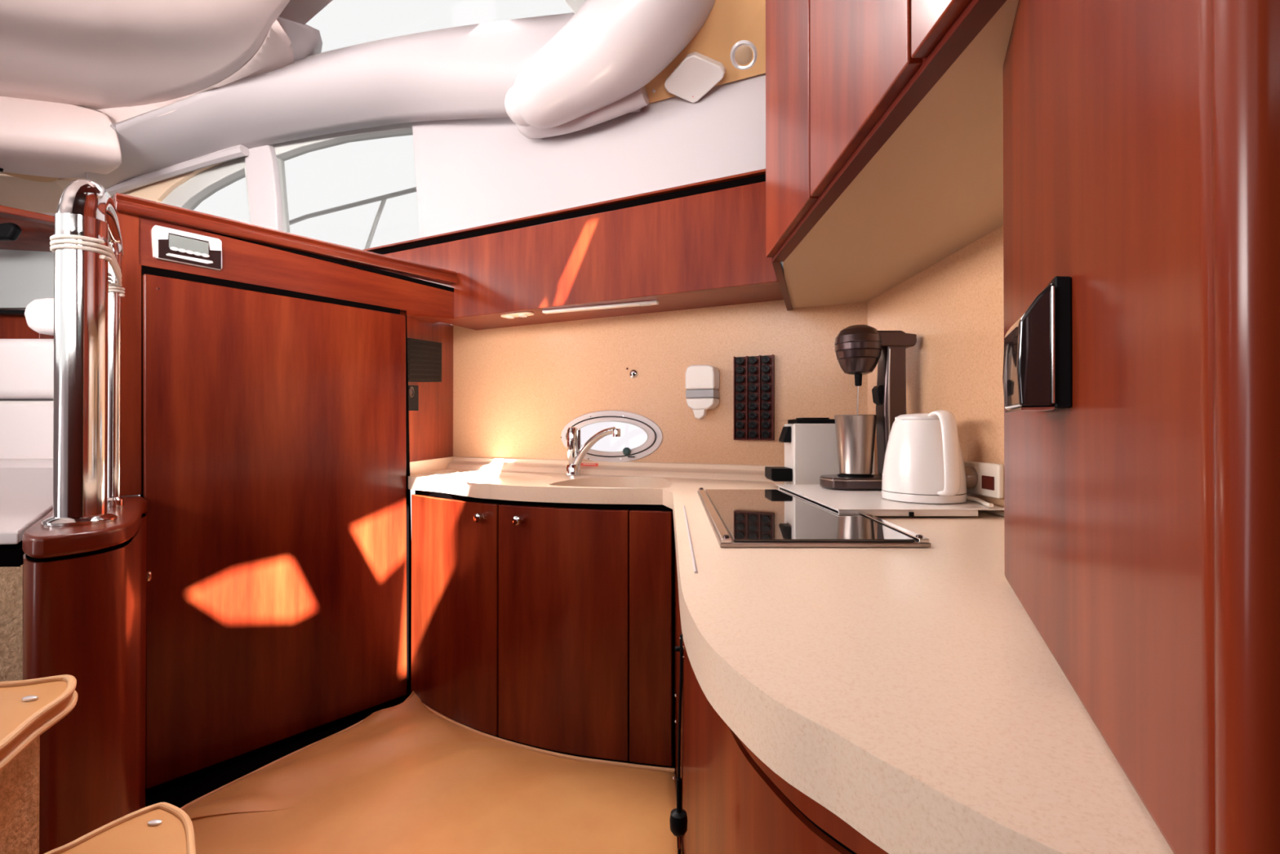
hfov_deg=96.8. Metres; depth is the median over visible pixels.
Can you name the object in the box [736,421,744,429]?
capsule
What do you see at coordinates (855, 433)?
cup
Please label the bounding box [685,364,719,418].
soap dispenser
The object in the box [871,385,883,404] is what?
switch
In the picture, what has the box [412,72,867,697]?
wall
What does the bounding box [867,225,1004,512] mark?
wall
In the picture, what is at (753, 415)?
capsule
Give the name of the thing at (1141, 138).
wall
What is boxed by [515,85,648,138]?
trim
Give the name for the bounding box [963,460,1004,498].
power outlet
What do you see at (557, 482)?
sink basin
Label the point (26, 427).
cushion
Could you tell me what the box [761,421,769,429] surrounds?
capsule
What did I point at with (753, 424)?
capsule
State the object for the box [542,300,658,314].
strip light
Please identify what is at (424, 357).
vent grille
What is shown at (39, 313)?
bolster
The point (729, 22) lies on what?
trim
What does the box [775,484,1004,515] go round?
tray
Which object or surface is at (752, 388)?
capsule
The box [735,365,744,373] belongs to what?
capsule
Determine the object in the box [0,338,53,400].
cushion
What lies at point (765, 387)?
capsule
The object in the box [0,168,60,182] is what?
dome light
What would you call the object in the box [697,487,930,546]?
induction hob
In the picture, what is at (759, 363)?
rack
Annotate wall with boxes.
[23,213,56,310]
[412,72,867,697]
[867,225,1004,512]
[1003,0,1279,853]
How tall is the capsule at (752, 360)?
0.022 m
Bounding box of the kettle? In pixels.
[881,409,967,504]
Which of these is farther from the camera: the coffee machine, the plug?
the coffee machine
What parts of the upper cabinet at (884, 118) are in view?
panel, door, door, door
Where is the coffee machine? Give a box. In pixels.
[764,417,875,484]
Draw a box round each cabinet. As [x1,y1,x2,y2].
[0,315,53,338]
[112,192,457,794]
[411,489,674,768]
[675,547,888,853]
[765,0,1018,311]
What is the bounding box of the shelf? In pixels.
[0,204,54,251]
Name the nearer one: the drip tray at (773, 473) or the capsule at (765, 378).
the drip tray at (773, 473)
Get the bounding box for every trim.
[0,173,86,213]
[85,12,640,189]
[96,18,293,123]
[106,144,248,196]
[277,16,322,61]
[279,0,332,24]
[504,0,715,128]
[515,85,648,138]
[564,0,585,13]
[644,0,765,103]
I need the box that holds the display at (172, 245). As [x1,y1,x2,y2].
[151,225,222,270]
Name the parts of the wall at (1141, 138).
corner post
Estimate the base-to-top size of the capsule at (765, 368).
0.022 m
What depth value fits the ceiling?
1.83 m
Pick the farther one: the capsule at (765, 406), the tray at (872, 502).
the capsule at (765, 406)
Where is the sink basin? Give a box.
[550,476,671,488]
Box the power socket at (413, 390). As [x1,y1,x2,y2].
[408,385,418,410]
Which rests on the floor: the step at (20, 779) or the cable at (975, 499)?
the step at (20, 779)
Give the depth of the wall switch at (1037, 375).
0.28 m
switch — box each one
[639,303,651,306]
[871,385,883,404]
[1002,275,1072,413]
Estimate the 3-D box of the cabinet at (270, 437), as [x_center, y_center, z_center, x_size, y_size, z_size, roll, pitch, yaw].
[-0.851,0.173,1.554,0.274,1.278,0.894,0,0,41]
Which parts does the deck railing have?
rail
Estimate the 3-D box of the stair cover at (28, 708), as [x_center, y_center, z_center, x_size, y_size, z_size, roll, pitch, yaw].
[-0.597,0.273,0.523,0.245,0.022,0.127,0,0,37]
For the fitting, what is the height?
0.028 m
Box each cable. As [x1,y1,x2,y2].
[966,495,993,507]
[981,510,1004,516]
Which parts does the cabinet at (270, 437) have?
door latch, door, moulding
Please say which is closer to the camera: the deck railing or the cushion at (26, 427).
the cushion at (26, 427)
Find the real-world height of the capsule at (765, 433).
0.022 m
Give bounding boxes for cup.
[834,414,876,475]
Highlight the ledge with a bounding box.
[0,467,53,681]
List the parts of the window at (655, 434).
frame, latch knob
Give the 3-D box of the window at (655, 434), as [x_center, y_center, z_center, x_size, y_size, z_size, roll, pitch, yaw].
[-0.094,0.029,1.688,0.344,0.156,0.036,0,0,26]
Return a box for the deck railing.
[288,186,416,248]
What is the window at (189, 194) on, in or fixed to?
in the wall at (516, 389)
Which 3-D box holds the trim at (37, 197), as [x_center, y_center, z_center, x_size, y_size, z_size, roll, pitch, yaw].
[-3.029,-1.096,2.706,1.301,0.080,0.401,0,0,0]
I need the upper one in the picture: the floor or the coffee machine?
the coffee machine
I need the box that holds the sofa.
[0,338,53,467]
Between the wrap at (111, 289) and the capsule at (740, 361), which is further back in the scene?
the capsule at (740, 361)
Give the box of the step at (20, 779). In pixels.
[0,735,39,853]
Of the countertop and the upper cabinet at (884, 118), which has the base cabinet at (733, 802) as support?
the countertop
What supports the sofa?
on the ledge
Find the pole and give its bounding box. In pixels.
[40,178,124,526]
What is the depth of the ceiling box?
1.56 m
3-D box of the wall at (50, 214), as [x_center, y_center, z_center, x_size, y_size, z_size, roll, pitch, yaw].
[-3.446,-0.712,2.979,1.497,1.283,0.050,0,0,0]
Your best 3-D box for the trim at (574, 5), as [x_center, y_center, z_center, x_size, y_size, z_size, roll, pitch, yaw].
[-0.169,-1.201,1.621,0.120,0.085,0.030,0,0,0]
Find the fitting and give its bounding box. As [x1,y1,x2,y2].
[629,368,638,378]
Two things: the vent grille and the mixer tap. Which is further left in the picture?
the vent grille
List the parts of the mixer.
trim, arm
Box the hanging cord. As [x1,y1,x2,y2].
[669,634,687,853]
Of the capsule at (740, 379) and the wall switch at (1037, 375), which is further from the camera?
the capsule at (740, 379)
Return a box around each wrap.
[49,234,121,284]
[108,283,124,297]
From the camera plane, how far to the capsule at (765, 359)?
1.47 m
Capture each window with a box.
[111,122,413,232]
[560,410,662,462]
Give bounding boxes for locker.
[364,168,783,329]
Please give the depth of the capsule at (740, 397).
1.50 m
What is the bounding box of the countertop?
[408,456,1173,853]
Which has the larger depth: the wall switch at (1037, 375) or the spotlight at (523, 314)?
the spotlight at (523, 314)
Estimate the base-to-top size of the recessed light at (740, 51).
0.046 m
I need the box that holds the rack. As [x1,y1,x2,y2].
[733,354,774,439]
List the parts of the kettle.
spout, lid, handle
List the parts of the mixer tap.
lever, spout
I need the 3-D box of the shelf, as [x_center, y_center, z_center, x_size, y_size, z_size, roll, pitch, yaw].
[-2.295,-0.738,2.079,0.615,0.080,0.447,0,0,0]
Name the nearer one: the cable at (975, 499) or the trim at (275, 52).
the cable at (975, 499)
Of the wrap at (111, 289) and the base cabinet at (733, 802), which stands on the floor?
the base cabinet at (733, 802)
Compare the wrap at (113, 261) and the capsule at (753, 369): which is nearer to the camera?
the wrap at (113, 261)
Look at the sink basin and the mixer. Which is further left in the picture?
the sink basin
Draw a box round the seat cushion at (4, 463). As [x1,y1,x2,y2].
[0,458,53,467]
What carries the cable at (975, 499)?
on the tray at (872, 502)
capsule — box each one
[735,356,744,364]
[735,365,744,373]
[735,375,744,383]
[735,384,744,392]
[735,402,744,410]
[735,411,744,419]
[736,393,744,401]
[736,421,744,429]
[736,430,744,438]
[748,355,756,364]
[748,365,756,373]
[748,374,756,382]
[748,383,756,391]
[748,393,756,401]
[748,402,756,410]
[748,411,756,419]
[748,421,756,429]
[748,430,756,438]
[761,355,769,363]
[761,364,769,373]
[761,373,769,382]
[761,383,769,391]
[761,392,769,400]
[761,402,769,410]
[761,411,769,419]
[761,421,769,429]
[761,430,769,438]
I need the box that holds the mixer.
[819,324,916,489]
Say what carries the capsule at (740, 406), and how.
in the rack
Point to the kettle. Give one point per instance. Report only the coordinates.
(924, 463)
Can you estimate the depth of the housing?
1.91 m
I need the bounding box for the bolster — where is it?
[24,297,53,335]
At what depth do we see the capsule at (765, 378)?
1.47 m
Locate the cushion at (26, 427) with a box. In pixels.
[0,400,53,458]
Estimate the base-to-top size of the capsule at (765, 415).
0.022 m
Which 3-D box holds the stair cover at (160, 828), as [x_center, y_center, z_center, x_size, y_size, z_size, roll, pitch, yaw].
[-0.485,0.429,0.526,0.234,0.022,0.128,0,0,45]
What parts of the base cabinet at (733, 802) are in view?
rail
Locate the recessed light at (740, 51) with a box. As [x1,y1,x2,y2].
[729,40,757,70]
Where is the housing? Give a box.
[0,222,21,240]
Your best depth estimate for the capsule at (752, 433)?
1.49 m
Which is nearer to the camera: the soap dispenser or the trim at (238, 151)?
the soap dispenser
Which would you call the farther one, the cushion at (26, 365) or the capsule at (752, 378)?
the cushion at (26, 365)
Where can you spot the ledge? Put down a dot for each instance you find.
(26, 494)
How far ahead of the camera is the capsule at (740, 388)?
1.50 m
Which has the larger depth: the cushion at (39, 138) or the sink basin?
the cushion at (39, 138)
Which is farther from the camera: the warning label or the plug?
the warning label
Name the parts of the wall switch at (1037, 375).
plate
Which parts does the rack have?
rail, rail, rail, rail, rail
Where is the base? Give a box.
[22,494,147,853]
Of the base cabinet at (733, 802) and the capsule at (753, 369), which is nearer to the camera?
the base cabinet at (733, 802)
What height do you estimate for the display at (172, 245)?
0.070 m
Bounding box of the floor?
[145,690,683,853]
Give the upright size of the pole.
0.514 m
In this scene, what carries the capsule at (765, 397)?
in the rack
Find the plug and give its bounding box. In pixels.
[964,466,977,488]
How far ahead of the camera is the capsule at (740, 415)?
1.50 m
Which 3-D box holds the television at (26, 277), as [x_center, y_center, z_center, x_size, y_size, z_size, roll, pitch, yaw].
[-2.442,-0.546,2.113,0.591,0.261,0.040,0,0,0]
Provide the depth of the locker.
1.49 m
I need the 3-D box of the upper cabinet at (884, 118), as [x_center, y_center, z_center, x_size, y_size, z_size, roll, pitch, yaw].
[0.393,-0.806,0.920,0.324,1.004,1.111,0,0,0]
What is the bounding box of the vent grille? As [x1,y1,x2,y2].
[407,337,441,382]
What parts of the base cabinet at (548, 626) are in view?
door, knob, knob, door, panel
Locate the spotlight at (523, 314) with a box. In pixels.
[500,311,533,318]
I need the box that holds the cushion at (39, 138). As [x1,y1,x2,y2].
[0,96,121,177]
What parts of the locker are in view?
rail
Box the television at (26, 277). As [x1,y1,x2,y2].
[0,248,53,315]
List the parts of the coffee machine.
spout, lever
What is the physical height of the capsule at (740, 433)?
0.022 m
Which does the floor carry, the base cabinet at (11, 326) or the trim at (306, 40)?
the base cabinet at (11, 326)
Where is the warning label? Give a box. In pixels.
[580,462,598,466]
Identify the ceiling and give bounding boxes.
[0,0,289,109]
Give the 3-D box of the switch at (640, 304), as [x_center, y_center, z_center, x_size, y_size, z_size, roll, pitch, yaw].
[0.014,-0.322,1.500,0.030,0.002,0.018,0,0,21]
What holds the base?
on the floor
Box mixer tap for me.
[565,426,621,475]
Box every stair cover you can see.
[0,674,77,770]
[44,802,195,853]
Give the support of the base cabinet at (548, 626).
on the floor
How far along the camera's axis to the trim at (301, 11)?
1.73 m
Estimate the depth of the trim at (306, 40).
1.86 m
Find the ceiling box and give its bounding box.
[664,51,725,102]
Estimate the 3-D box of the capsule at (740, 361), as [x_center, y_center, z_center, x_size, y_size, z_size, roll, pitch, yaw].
[0.267,-0.175,1.511,0.022,0.022,0.020,0,0,26]
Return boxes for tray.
[764,466,792,481]
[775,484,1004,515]
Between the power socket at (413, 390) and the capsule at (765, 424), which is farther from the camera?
the power socket at (413, 390)
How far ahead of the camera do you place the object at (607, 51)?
1.49 m
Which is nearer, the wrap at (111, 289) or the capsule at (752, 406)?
the wrap at (111, 289)
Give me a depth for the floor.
1.13 m
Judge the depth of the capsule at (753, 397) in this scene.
1.49 m

